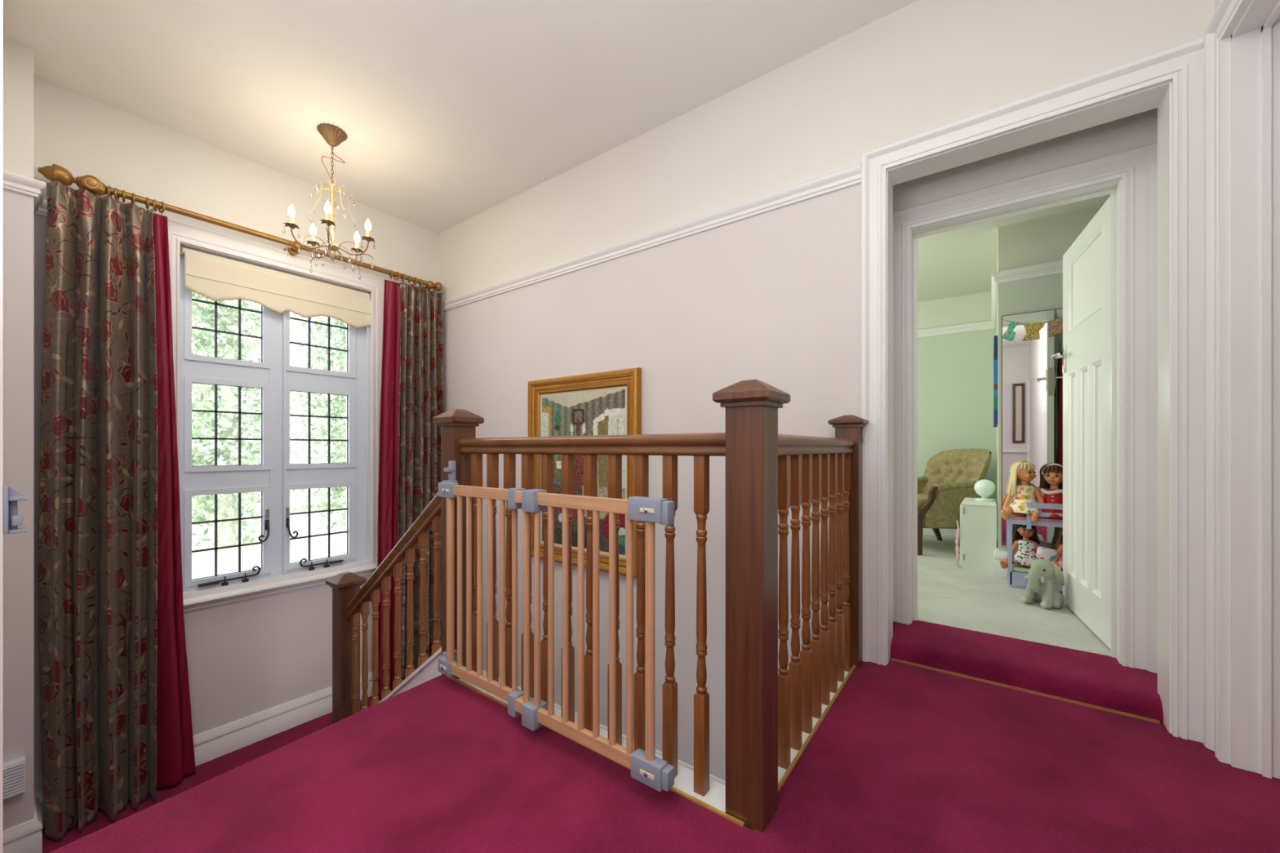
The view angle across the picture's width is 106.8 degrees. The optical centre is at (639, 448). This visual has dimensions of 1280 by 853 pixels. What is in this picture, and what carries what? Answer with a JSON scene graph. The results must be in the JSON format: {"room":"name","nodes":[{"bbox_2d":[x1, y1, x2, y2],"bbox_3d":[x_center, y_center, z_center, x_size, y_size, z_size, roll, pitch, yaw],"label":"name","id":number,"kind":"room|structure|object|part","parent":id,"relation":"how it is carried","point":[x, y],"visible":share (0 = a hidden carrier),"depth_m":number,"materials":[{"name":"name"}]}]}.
{"room":"stair landing","nodes":[
{"label":"stair landing","id":0,"kind":"room"},
{"bbox_2d":[0,0,33,852],"bbox_3d":[-2.329,0.895,1.686,2.150,5.610,0.265,0,0,36],"label":"wall","id":1,"kind":"structure","parent":0,"point":[16,59],"depth_m":2.23,"materials":[{"name":"paint"}]},
{"bbox_2d":[2,756,25,800],"bbox_3d":[-2.941,1.532,2.166,0.055,0.155,0.170,0,0,36],"label":"air vent","id":2,"kind":"object","parent":1,"relation":"in","point":[13,771],"visible":1,"depth_m":2.19,"materials":[{"name":"white plastic"}]},
{"bbox_2d":[2,484,26,534],"bbox_3d":[-1.457,0.140,1.107,0.060,0.110,0.034,0,0,36],"label":"bracket","id":3,"kind":"object","parent":1,"relation":"attached to","point":[11,520],"visible":1,"depth_m":1.09,"materials":[{"name":"grey plastic"}]},
{"bbox_2d":[2,794,43,852],"bbox_3d":[-3.017,1.860,2.315,0.296,0.180,0.123,0,0,36],"label":"baseboard","id":4,"kind":"structure","parent":1,"relation":"attached to","point":[26,837],"depth_m":2.24,"materials":[{"name":"white paint"}]},
{"bbox_2d":[2,169,46,213],"bbox_3d":[-3.010,-1.248,2.316,0.306,0.085,0.133,0,0,36],"label":"trim","id":5,"kind":"structure","parent":1,"relation":"attached to","point":[11,181],"depth_m":2.24,"materials":[{"name":"white paint"}]},
{"bbox_2d":[41,695,381,852],"bbox_3d":[-2.094,2.050,2.896,1.090,0.200,2.490,0,0,36],"label":"floor","id":6,"kind":"structure","parent":0,"point":[206,771],"depth_m":2.89,"materials":[{"name":"carpet"}]},
{"bbox_2d":[325,379,868,832],"bbox_3d":[-0.358,0.886,2.409,2.582,2.128,1.254,0,0,36],"label":"banister","id":7,"kind":"object","parent":6,"relation":"on","point":[768,712],"visible":0.8,"depth_m":1.53,"materials":[{"name":"brown wood"}]},
{"bbox_3d":[-1.661,1.357,2.687,0.105,1.185,0.104,0,0,36],"label":"newel post","id":8,"kind":"part","parent":7,"relation":"part of","materials":[{"name":"brown wood"}]},
{"bbox_3d":[-1.217,0.546,2.362,0.995,0.827,0.068,0,0,36],"label":"handrail","id":9,"kind":"part","parent":7,"relation":"part of","materials":[{"name":"brown wood"}]},
{"bbox_3d":[-0.778,0.696,2.038,0.097,1.608,0.103,0,0,36],"label":"newel post","id":10,"kind":"part","parent":7,"relation":"part of","materials":[{"name":"brown wood"}]},
{"bbox_2d":[438,460,674,791],"bbox_3d":[-0.368,0.477,1.586,1.133,0.855,0.082,0,0,40],"label":"safety gate","id":11,"kind":"object","parent":7,"relation":"attached to","point":[646,768],"visible":1,"depth_m":1.50,"materials":[{"name":"brown wood"}]},
{"bbox_3d":[-0.565,0.162,1.743,0.550,0.040,0.020,0,0,36],"label":"rail","id":12,"kind":"part","parent":11,"relation":"part of","materials":[{"name":"brown wood"}]},
{"bbox_3d":[-0.565,0.862,1.743,0.550,0.040,0.020,0,0,36],"label":"rail","id":13,"kind":"part","parent":11,"relation":"part of","materials":[{"name":"brown wood"}]},
{"bbox_3d":[-0.192,0.162,1.440,0.580,0.040,0.020,0,0,36],"label":"rail","id":14,"kind":"part","parent":11,"relation":"part of","materials":[{"name":"brown wood"}]},
{"bbox_3d":[-0.192,0.862,1.440,0.580,0.040,0.020,0,0,36],"label":"rail","id":15,"kind":"part","parent":11,"relation":"part of","materials":[{"name":"brown wood"}]},
{"bbox_3d":[-0.243,-0.012,1.643,1.232,0.064,0.068,0,0,36],"label":"handrail","id":16,"kind":"part","parent":7,"relation":"part of","materials":[{"name":"brown wood"}]},
{"bbox_3d":[0.294,0.565,1.247,0.103,1.370,0.105,0,0,36],"label":"newel post","id":17,"kind":"part","parent":7,"relation":"part of","materials":[{"name":"brown wood"}]},
{"bbox_3d":[0.618,-0.012,1.691,0.068,0.064,0.995,0,0,36],"label":"handrail","id":18,"kind":"part","parent":7,"relation":"part of","materials":[{"name":"brown wood"}]},
{"bbox_3d":[0.942,0.427,2.135,0.098,1.070,0.103,0,0,36],"label":"newel post","id":19,"kind":"part","parent":7,"relation":"part of","materials":[{"name":"brown wood"}]},
{"bbox_2d":[862,426,865,442],"bbox_3d":[0.986,0.407,2.116,0.034,1.099,0.077,0,0,36],"label":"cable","id":20,"kind":"object","parent":7,"relation":"attached to","point":[864,437],"visible":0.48,"depth_m":2.11,"materials":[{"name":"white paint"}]},
{"bbox_2d":[33,76,438,797],"bbox_3d":[-2.717,0.895,3.206,0.280,5.610,2.730,0,0,36],"label":"wall","id":21,"kind":"structure","parent":0,"point":[246,658],"depth_m":3.03,"materials":[{"name":"paint"}]},
{"bbox_2d":[33,200,47,217],"bbox_3d":[-2.439,-1.248,3.315,0.036,0.085,2.225,0,0,36],"label":"trim","id":22,"kind":"structure","parent":21,"relation":"attached to","point":[42,209],"depth_m":2.45,"materials":[{"name":"white paint"}]},
{"bbox_2d":[39,671,373,827],"bbox_3d":[-2.436,1.860,3.328,0.026,0.180,2.200,0,0,36],"label":"baseboard","id":23,"kind":"structure","parent":21,"relation":"attached to","point":[213,744],"depth_m":3.17,"materials":[{"name":"white paint"}]},
{"bbox_2d":[37,163,442,291],"bbox_3d":[-2.397,-1.383,3.268,0.182,0.125,2.168,0,0,36],"label":"pole","id":24,"kind":"object","parent":21,"relation":"attached to","point":[54,172],"visible":0.94,"depth_m":2.77,"materials":[{"name":"gold metal"}]},
{"bbox_2d":[38,180,195,841],"bbox_3d":[-2.780,0.302,2.563,0.195,3.283,0.582,0,0,40],"label":"curtain","id":25,"kind":"object","parent":24,"relation":"hanging from","point":[117,729],"visible":1,"depth_m":2.51,"materials":[{"name":"brown fabric"}]},
{"bbox_2d":[377,279,443,697],"bbox_3d":[-1.870,0.302,3.883,0.171,3.283,0.537,0,0,36],"label":"curtain","id":26,"kind":"object","parent":24,"relation":"hanging from","point":[411,393],"visible":0.66,"depth_m":3.83,"materials":[{"name":"brown fabric"}]},
{"bbox_2d":[167,217,387,613],"bbox_3d":[-2.487,-0.184,3.341,0.210,2.361,1.380,0,0,36],"label":"window","id":27,"kind":"structure","parent":21,"relation":"in","point":[274,477],"depth_m":3.32,"materials":[{"name":"white paint"}]},
{"bbox_3d":[-2.716,-0.853,3.142,0.058,0.593,0.446,0,0,36],"label":"sash","id":28,"kind":"part","parent":27,"relation":"part of","materials":[{"name":"paint"}]},
{"bbox_3d":[-2.716,-0.152,3.142,0.058,0.597,0.446,0,0,36],"label":"sash","id":29,"kind":"part","parent":27,"relation":"part of","materials":[{"name":"paint"}]},
{"bbox_3d":[-2.716,0.560,3.142,0.058,0.603,0.446,0,0,36],"label":"sash","id":30,"kind":"part","parent":27,"relation":"part of","materials":[{"name":"paint"}]},
{"bbox_3d":[-2.573,0.563,3.249,0.043,0.146,0.070,0,0,36],"label":"handle","id":31,"kind":"part","parent":27,"relation":"part of","materials":[{"name":"black metal"}]},
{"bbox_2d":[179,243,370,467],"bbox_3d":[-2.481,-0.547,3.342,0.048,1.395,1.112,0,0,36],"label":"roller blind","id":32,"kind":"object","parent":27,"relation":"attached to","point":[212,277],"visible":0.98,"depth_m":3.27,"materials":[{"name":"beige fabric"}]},
{"bbox_3d":[-2.157,-0.530,3.766,0.005,1.360,0.015,0,0,4],"label":"bead chain","id":33,"kind":"part","parent":32,"relation":"part of","materials":[{"name":"white plastic"}]},
{"bbox_3d":[-2.470,0.919,3.329,0.170,0.062,1.380,0,0,36],"label":"sill","id":34,"kind":"part","parent":27,"relation":"part of","materials":[{"name":"white paint"}]},
{"bbox_3d":[-2.445,0.973,3.310,0.034,0.046,1.360,0,0,36],"label":"apron moulding","id":35,"kind":"part","parent":27,"relation":"part of","materials":[{"name":"white paint"}]},
{"bbox_3d":[-2.477,0.563,3.380,0.043,0.146,0.070,0,0,36],"label":"handle","id":36,"kind":"part","parent":27,"relation":"part of","materials":[{"name":"black metal"}]},
{"bbox_3d":[-2.400,-0.853,3.569,0.058,0.593,0.473,0,0,36],"label":"sash","id":37,"kind":"part","parent":27,"relation":"part of","materials":[{"name":"paint"}]},
{"bbox_3d":[-2.400,-0.152,3.569,0.058,0.597,0.473,0,0,36],"label":"sash","id":38,"kind":"part","parent":27,"relation":"part of","materials":[{"name":"paint"}]},
{"bbox_3d":[-2.400,0.560,3.569,0.058,0.603,0.473,0,0,36],"label":"sash","id":39,"kind":"part","parent":27,"relation":"part of","materials":[{"name":"paint"}]},
{"bbox_2d":[2,0,917,233],"bbox_3d":[-1.384,-1.970,0.525,5.610,0.120,6.000,0,0,36],"label":"ceiling","id":40,"kind":"structure","parent":0,"point":[449,112],"depth_m":2.39,"materials":[{"name":"paint"}]},
{"bbox_2d":[282,123,375,279],"bbox_3d":[-1.868,-1.503,2.859,0.454,0.812,0.459,0,0,36],"label":"chandelier","id":41,"kind":"object","parent":40,"relation":"hanging from","point":[334,136],"visible":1,"depth_m":2.85,"materials":[{"name":"brown metal"}]},
{"bbox_3d":[-1.994,-1.363,2.719,0.035,0.070,0.035,0,0,36],"label":"bulb","id":42,"kind":"part","parent":41,"relation":"part of","materials":[{"name":"beige glass"}]},
{"bbox_3d":[-1.942,-1.212,2.772,0.008,0.126,0.204,0,0,45],"label":"arm","id":43,"kind":"part","parent":41,"relation":"part of","materials":[{"name":"brown metal"}]},
{"bbox_3d":[-2.031,-1.363,2.951,0.035,0.070,0.035,0,0,36],"label":"bulb","id":44,"kind":"part","parent":41,"relation":"part of","materials":[{"name":"beige glass"}]},
{"bbox_3d":[-1.965,-1.212,2.917,0.204,0.126,0.008,0,0,27],"label":"arm","id":45,"kind":"part","parent":41,"relation":"part of","materials":[{"name":"brown metal"}]},
{"bbox_3d":[-1.762,-1.363,2.682,0.035,0.070,0.035,0,0,36],"label":"bulb","id":46,"kind":"part","parent":41,"relation":"part of","materials":[{"name":"beige glass"}]},
{"bbox_3d":[-1.796,-1.212,2.749,0.008,0.126,0.204,0,0,-27],"label":"arm","id":47,"kind":"part","parent":41,"relation":"part of","materials":[{"name":"brown metal"}]},
{"bbox_3d":[-1.853,-1.381,2.861,0.072,0.493,0.072,0,0,36],"label":"stem","id":48,"kind":"part","parent":41,"relation":"part of","materials":[{"name":"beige metal"}]},
{"bbox_3d":[-1.853,-1.717,2.861,0.012,0.231,0.012,0,0,-9],"label":"chain","id":49,"kind":"part","parent":41,"relation":"part of","materials":[{"name":"brown metal"}]},
{"bbox_3d":[-1.833,-1.212,2.985,0.008,0.126,0.204,0,0,9],"label":"arm","id":50,"kind":"part","parent":41,"relation":"part of","materials":[{"name":"brown metal"}]},
{"bbox_3d":[-1.729,-1.212,2.880,0.204,0.126,0.008,0,0,-9],"label":"arm","id":51,"kind":"part","parent":41,"relation":"part of","materials":[{"name":"brown metal"}]},
{"bbox_3d":[-1.822,-1.363,3.058,0.035,0.070,0.035,0,0,36],"label":"bulb","id":52,"kind":"part","parent":41,"relation":"part of","materials":[{"name":"beige glass"}]},
{"bbox_3d":[-1.655,-1.363,2.892,0.035,0.070,0.035,0,0,36],"label":"bulb","id":53,"kind":"part","parent":41,"relation":"part of","materials":[{"name":"beige glass"}]},
{"bbox_2d":[48,658,1279,852],"bbox_3d":[-0.483,1.070,-0.204,3.235,0.240,5.698,0,0,36],"label":"floor","id":54,"kind":"structure","parent":0,"point":[906,758],"depth_m":1.32,"materials":[{"name":"carpet"}]},
{"bbox_2d":[438,0,1214,781],"bbox_3d":[0.185,0.895,2.834,5.430,5.610,0.120,0,0,36],"label":"wall","id":55,"kind":"structure","parent":0,"point":[773,298],"depth_m":2.58,"materials":[{"name":"paint"}]},
{"bbox_2d":[528,367,641,577],"bbox_3d":[-0.407,0.146,3.163,0.997,1.272,0.046,0,0,36],"label":"framed painting","id":56,"kind":"object","parent":55,"relation":"attached to","point":[606,402],"visible":0.41,"depth_m":3.13,"materials":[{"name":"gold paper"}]},
{"bbox_2d":[482,670,725,786],"bbox_3d":[-0.425,1.880,3.195,3.320,0.180,0.026,0,0,36],"label":"baseboard","id":57,"kind":"structure","parent":55,"relation":"attached to","point":[659,753],"depth_m":2.79,"materials":[{"name":"white paint"}]},
{"bbox_2d":[440,667,851,813],"bbox_3d":[0.074,1.126,2.091,1.415,0.328,1.208,0,0,36],"label":"trim","id":58,"kind":"structure","parent":55,"relation":"attached to","point":[715,797],"depth_m":1.39,"materials":[{"name":"white paint"}]},
{"bbox_2d":[445,664,856,826],"bbox_3d":[0.088,0.957,2.056,1.358,0.026,1.188,0,0,36],"label":"trim","id":59,"kind":"structure","parent":55,"relation":"attached to","point":[806,742],"depth_m":1.49,"materials":[{"name":"gold metal"}]},
{"bbox_2d":[442,163,861,311],"bbox_3d":[-0.403,-1.248,3.172,3.482,0.085,0.036,0,0,36],"label":"trim","id":60,"kind":"structure","parent":55,"relation":"attached to","point":[849,176],"depth_m":2.69,"materials":[{"name":"white paint"}]},
{"bbox_2d":[891,657,1159,724],"bbox_3d":[1.465,0.952,1.891,0.830,0.017,0.011,0,0,36],"label":"trim","id":61,"kind":"structure","parent":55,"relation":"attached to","point":[892,659],"depth_m":1.84,"materials":[{"name":"gold metal"}]},
{"bbox_2d":[886,80,1171,733],"bbox_3d":[1.471,-0.142,1.895,0.871,2.185,0.143,0,0,36],"label":"trim","id":62,"kind":"structure","parent":55,"relation":"attached to","point":[1159,96],"depth_m":1.69,"materials":[{"name":"white paint"}]},
{"bbox_2d":[861,36,1204,742],"bbox_3d":[1.421,-0.188,1.828,1.053,2.275,0.031,0,0,36],"label":"trim","id":63,"kind":"structure","parent":55,"relation":"attached to","point":[1182,64],"depth_m":1.58,"materials":[{"name":"white paint"}]},
{"bbox_2d":[917,290,995,498],"bbox_3d":[3.056,-0.350,4.811,4.600,2.600,0.130,0,0,36],"label":"wall","id":64,"kind":"structure","parent":0,"point":[955,371],"depth_m":4.69,"materials":[{"name":"green paint"}]},
{"bbox_2d":[917,320,993,337],"bbox_3d":[2.299,-1.183,5.267,2.640,0.085,0.036,0,0,36],"label":"trim","id":65,"kind":"structure","parent":64,"relation":"attached to","point":[983,325],"depth_m":4.67,"materials":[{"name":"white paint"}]},
{"bbox_2d":[917,533,1111,656],"bbox_3d":[2.211,0.960,3.666,4.600,0.180,2.975,0,0,36],"label":"floor","id":66,"kind":"structure","parent":0,"point":[948,594],"depth_m":2.60,"materials":[{"name":"carpet"}]},
{"bbox_2d":[917,448,991,555],"bbox_3d":[2.609,0.434,4.227,0.787,0.872,0.690,0,0,-5],"label":"armchair","id":67,"kind":"object","parent":66,"relation":"on","point":[950,476],"visible":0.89,"depth_m":3.92,"materials":[{"name":"green fabric"}]},
{"bbox_3d":[2.539,0.463,4.520,0.554,0.413,0.073,0,0,-5],"label":"arm","id":68,"kind":"part","parent":67,"relation":"part of","materials":[{"name":"green fabric"}]},
{"bbox_2d":[917,493,928,508],"bbox_3d":[2.493,0.472,4.218,0.535,0.105,0.520,0,0,-5],"label":"seat cushion","id":69,"kind":"object","parent":67,"relation":"on","point":[922,497],"depth_m":4.02,"materials":[{"name":"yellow fabric"}]},
{"bbox_3d":[2.341,0.590,3.895,0.202,0.560,0.058,0,0,-5],"label":"leg","id":70,"kind":"part","parent":67,"relation":"part of","materials":[{"name":"brown wood"}]},
{"bbox_3d":[2.804,0.750,4.504,0.119,0.240,0.048,0,0,-5],"label":"leg","id":71,"kind":"part","parent":67,"relation":"part of","materials":[{"name":"brown wood"}]},
{"bbox_3d":[2.586,0.463,3.927,0.554,0.413,0.073,0,0,-5],"label":"arm","id":72,"kind":"part","parent":67,"relation":"part of","materials":[{"name":"green fabric"}]},
{"bbox_3d":[2.833,0.254,4.245,0.338,0.512,0.690,0,0,-5],"label":"backrest","id":73,"kind":"part","parent":67,"relation":"part of","materials":[{"name":"green fabric"}]},
{"bbox_2d":[960,497,996,573],"bbox_3d":[2.489,0.624,3.494,0.212,0.492,0.341,0,0,36],"label":"base cabinet","id":74,"kind":"object","parent":66,"relation":"on","point":[978,519],"visible":0.97,"depth_m":3.36,"materials":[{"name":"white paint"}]},
{"bbox_2d":[955,520,959,567],"bbox_3d":[2.313,0.696,3.461,0.030,0.354,0.069,0,0,36],"label":"toy","id":75,"kind":"object","parent":74,"relation":"hanging from","point":[957,548],"visible":1,"depth_m":3.46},
{"bbox_3d":[2.411,0.630,3.556,0.014,0.440,0.315,0,0,36],"label":"door","id":76,"kind":"part","parent":74,"relation":"part of","materials":[{"name":"green paint"}]},
{"bbox_2d":[973,479,995,501],"bbox_3d":[2.509,0.301,3.455,0.130,0.154,0.130,0,0,36],"label":"globe lamp","id":77,"kind":"object","parent":74,"relation":"on","point":[984,488],"visible":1,"depth_m":3.42,"materials":[{"name":"white glass"}]},
{"bbox_2d":[1007,502,1062,591],"bbox_3d":[2.612,0.601,2.907,0.572,0.538,0.230,0,0,36],"label":"bunk bed","id":78,"kind":"object","parent":66,"relation":"on","point":[1016,574],"visible":0.31,"depth_m":2.95,"materials":[{"name":"purple paint"}]},
{"bbox_3d":[2.452,0.640,3.155,0.020,0.460,0.022,0,0,36],"label":"post","id":79,"kind":"part","parent":78,"relation":"part of","materials":[{"name":"purple paint"}]},
{"bbox_3d":[2.334,0.625,2.995,0.020,0.490,0.022,0,0,36],"label":"post","id":80,"kind":"part","parent":78,"relation":"part of","materials":[{"name":"purple paint"}]},
{"bbox_2d":[999,524,1041,568],"bbox_3d":[2.422,0.608,2.993,0.239,0.304,0.182,0,0,-31],"label":"doll","id":81,"kind":"object","parent":78,"relation":"on","point":[1026,541],"visible":0.72,"depth_m":3.00,"materials":[{"name":"white fabric"}]},
{"bbox_2d":[1000,461,1044,522],"bbox_3d":[2.400,0.263,2.979,0.289,0.372,0.198,0,0,-28],"label":"doll","id":82,"kind":"object","parent":78,"relation":"on","point":[1022,473],"visible":0.93,"depth_m":2.98,"materials":[{"name":"plastic"}]},
{"bbox_3d":[2.614,0.458,2.910,0.572,0.028,0.222,0,0,36],"label":"frame","id":83,"kind":"part","parent":78,"relation":"part of","materials":[{"name":"purple paint"}]},
{"bbox_3d":[2.615,0.767,2.911,0.572,0.175,0.220,0,0,36],"label":"frame","id":84,"kind":"part","parent":78,"relation":"part of","materials":[{"name":"purple paint"}]},
{"bbox_3d":[2.615,0.439,2.911,0.532,0.028,0.196,0,0,36],"label":"mattress","id":85,"kind":"part","parent":78,"relation":"part of","materials":[{"name":"pink fabric"}]},
{"bbox_3d":[2.615,0.758,2.911,0.532,0.027,0.196,0,0,36],"label":"mattress","id":86,"kind":"part","parent":78,"relation":"part of","materials":[{"name":"green fabric"}]},
{"bbox_3d":[2.551,0.828,2.824,0.512,0.049,0.016,0,0,36],"label":"drawer","id":87,"kind":"part","parent":78,"relation":"part of","materials":[{"name":"purple paint"}]},
{"bbox_3d":[2.585,0.413,2.794,0.482,0.163,0.016,0,0,36],"label":"guard rail","id":88,"kind":"part","parent":78,"relation":"part of","materials":[{"name":"purple paint"}]},
{"bbox_2d":[1035,546,1057,563],"bbox_3d":[2.521,0.675,2.955,0.114,0.130,0.050,0,0,36],"label":"bag","id":89,"kind":"object","parent":78,"relation":"on","point":[1048,554],"visible":0.56,"depth_m":2.94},
{"bbox_2d":[1035,463,1062,518],"bbox_3d":[2.557,0.267,2.926,0.203,0.348,0.219,0,0,36],"label":"doll","id":90,"kind":"object","parent":78,"relation":"on","point":[1051,491],"visible":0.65,"depth_m":2.92,"materials":[{"name":"fabric"}]},
{"bbox_2d":[1051,527,1062,569],"bbox_3d":[2.606,0.608,2.885,0.196,0.304,0.188,0,0,36],"label":"doll","id":91,"kind":"object","parent":78,"relation":"on","point":[1059,546],"visible":0.15,"depth_m":2.92,"materials":[{"name":"plastic"}]},
{"bbox_2d":[1020,559,1064,608],"bbox_3d":[2.230,0.741,2.637,0.190,0.254,0.174,0,0,-22],"label":"elephant","id":92,"kind":"object","parent":66,"relation":"on","point":[1042,586],"visible":1,"depth_m":2.60},
{"bbox_2d":[917,194,1111,302],"bbox_3d":[2.218,-1.575,3.676,4.600,0.150,2.950,0,0,36],"label":"ceiling","id":93,"kind":"structure","parent":0,"point":[962,261],"depth_m":3.71,"materials":[{"name":"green paint"}]},
{"bbox_2d":[893,107,1157,212],"bbox_3d":[1.318,-0.350,2.458,4.600,2.600,0.120,0,0,36],"label":"wall","id":94,"kind":"structure","parent":0,"point":[1138,130],"depth_m":2.08,"materials":[{"name":"white paint"}]},
{"bbox_2d":[910,178,1121,664],"bbox_3d":[1.680,-0.115,2.190,0.761,1.970,0.124,0,0,36],"label":"trim","id":95,"kind":"structure","parent":94,"relation":"attached to","point":[1113,188],"depth_m":1.98,"materials":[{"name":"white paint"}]},
{"bbox_2d":[893,142,1157,673],"bbox_3d":[1.635,-0.160,2.129,0.947,2.059,0.031,0,0,36],"label":"trim","id":96,"kind":"structure","parent":94,"relation":"attached to","point":[1136,167],"depth_m":1.90,"materials":[{"name":"white paint"}]},
{"bbox_2d":[1051,195,1111,649],"bbox_3d":[2.208,-0.112,2.337,0.164,1.940,0.743,0,0,30],"label":"door","id":97,"kind":"structure","parent":94,"relation":"in","point":[1086,264],"depth_m":2.28,"materials":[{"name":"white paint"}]},
{"bbox_3d":[2.301,-0.495,2.602,0.063,0.150,0.126,0,0,30],"label":"handle","id":98,"kind":"part","parent":97,"relation":"part of","materials":[{"name":"silver metal"}]},
{"bbox_3d":[2.288,0.138,2.506,0.017,1.085,0.145,0,0,30],"label":"panel moulding","id":99,"kind":"part","parent":97,"relation":"part of","materials":[{"name":"white paint"}]},
{"bbox_3d":[2.195,0.138,2.341,0.017,1.085,0.145,0,0,30],"label":"panel moulding","id":100,"kind":"part","parent":97,"relation":"part of","materials":[{"name":"white paint"}]},
{"bbox_3d":[2.195,-0.815,2.341,0.017,0.380,0.525,0,0,30],"label":"panel moulding","id":101,"kind":"part","parent":97,"relation":"part of","materials":[{"name":"white paint"}]},
{"bbox_3d":[2.100,0.138,2.176,0.017,1.085,0.145,0,0,30],"label":"panel moulding","id":102,"kind":"part","parent":97,"relation":"part of","materials":[{"name":"white paint"}]},
{"bbox_2d":[890,619,1163,723],"bbox_3d":[1.581,0.920,2.048,1.010,0.100,0.377,0,0,36],"label":"step","id":103,"kind":"structure","parent":0,"point":[1100,680],"depth_m":1.94,"materials":[{"name":"carpet"}]},
{"bbox_2d":[995,204,1103,555],"bbox_3d":[3.632,-0.315,3.319,1.820,2.370,1.585,0,0,36],"label":"wall","id":104,"kind":"structure","parent":0,"point":[1045,239],"depth_m":3.12,"materials":[{"name":"green paint"}]},
{"bbox_2d":[922,528,1007,578],"bbox_3d":[2.559,0.780,4.096,4.450,0.180,1.611,0,0,36],"label":"baseboard","id":105,"kind":"structure","parent":104,"relation":"attached to","point":[998,572],"depth_m":3.21,"materials":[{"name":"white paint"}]},
{"bbox_2d":[993,335,997,426],"bbox_3d":[2.741,-0.490,3.663,0.022,0.620,0.750,0,0,36],"label":"picture","id":106,"kind":"object","parent":104,"relation":"attached to","point":[995,341],"visible":0.82,"depth_m":3.36},
{"bbox_2d":[991,259,1062,330],"bbox_3d":[3.603,-1.163,3.318,1.846,0.085,1.621,0,0,36],"label":"trim","id":107,"kind":"structure","parent":104,"relation":"attached to","point":[1051,268],"depth_m":3.14,"materials":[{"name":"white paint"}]},
{"bbox_2d":[1000,307,1062,549],"bbox_3d":[2.798,-0.120,2.937,0.900,1.552,0.013,0,0,36],"label":"wall mirror","id":108,"kind":"object","parent":104,"relation":"attached to","point":[1032,380],"visible":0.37,"depth_m":3.10,"materials":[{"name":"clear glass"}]},
{"bbox_2d":[1002,318,1062,341],"bbox_3d":[2.578,-0.793,3.087,0.362,0.157,0.026,0,0,38],"label":"bunting","id":109,"kind":"object","parent":108,"relation":"hanging from","point":[1055,326],"visible":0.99,"depth_m":3.09,"materials":[{"name":"multicoloured fabric"}]},
{"bbox_2d":[1214,0,1220,10],"bbox_3d":[0.380,0.895,-0.883,0.500,5.610,5.630,0,0,36],"label":"wall","id":110,"kind":"structure","parent":0,"point":[1216,2],"depth_m":1.52,"materials":[{"name":"paint"}]},
{"bbox_2d":[1204,0,1251,764],"bbox_3d":[1.498,-0.195,1.078,0.031,2.289,1.093,0,0,36],"label":"trim","id":111,"kind":"structure","parent":110,"relation":"attached to","point":[1228,14],"depth_m":1.46,"materials":[{"name":"white paint"}]},
{"label":"outside","id":112,"kind":"structure","parent":0,"visible":0},
{"bbox_2d":[191,488,346,578],"bbox_3d":[-29.135,3.250,40.168,85.400,0.200,90.000,0,0,36],"label":"ground","id":113,"kind":"structure","parent":112,"point":[202,562],"depth_m":15.43,"materials":[{"name":"white"}]},
{"bbox_2d":[191,291,290,525],"bbox_3d":[-19.253,-3.708,20.902,5.066,13.875,5.754,0,0,36],"label":"tree","id":114,"kind":"object","parent":113,"relation":"on","point":[202,387],"visible":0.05,"depth_m":20.88,"materials":[{"name":"green plant"}]},
{"bbox_2d":[191,291,303,552],"bbox_3d":[-13.453,-2.217,15.434,3.610,10.842,3.993,0,0,36],"label":"tree","id":115,"kind":"object","parent":113,"relation":"on","point":[227,423],"visible":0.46,"depth_m":15.20,"materials":[{"name":"green plant"}]},
{"bbox_2d":[289,315,346,531],"bbox_3d":[-11.544,-2.206,18.890,3.560,10.850,4.028,0,0,36],"label":"tree","id":116,"kind":"object","parent":113,"relation":"on","point":[341,496],"visible":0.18,"depth_m":18.21,"materials":[{"name":"green plant"}]},
{"bbox_2d":[289,312,346,512],"bbox_3d":[-16.384,-3.848,25.646,4.768,14.140,5.656,0,0,36],"label":"tree","id":117,"kind":"object","parent":113,"relation":"on","point":[314,443],"visible":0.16,"depth_m":24.73,"materials":[{"name":"green plant"}]},
{"bbox_3d":[-1.003,2.250,2.194,1.584,2.200,2.322,0,0,36],"label":"stairs","id":118,"kind":"structure","parent":0,"visible":0},
{"bbox_2d":[377,647,441,703],"bbox_3d":[-1.227,1.381,2.361,1.020,1.073,0.096,0,0,36],"label":"trim","id":119,"kind":"structure","parent":118,"relation":"attached to","point":[428,670],"depth_m":2.13,"materials":[{"name":"white paint"}]},
{"bbox_3d":[1.878,-0.150,0.851,0.650,2.600,1.200,0,0,36],"label":"wall","id":120,"kind":"structure","parent":0,"visible":0},
{"bbox_2d":[1230,0,1279,778],"bbox_3d":[1.709,-0.145,0.917,0.500,2.190,0.907,0,0,36],"label":"trim","id":121,"kind":"structure","parent":120,"relation":"attached to","point":[1255,42],"depth_m":1.39,"materials":[{"name":"white paint"}]}
]}

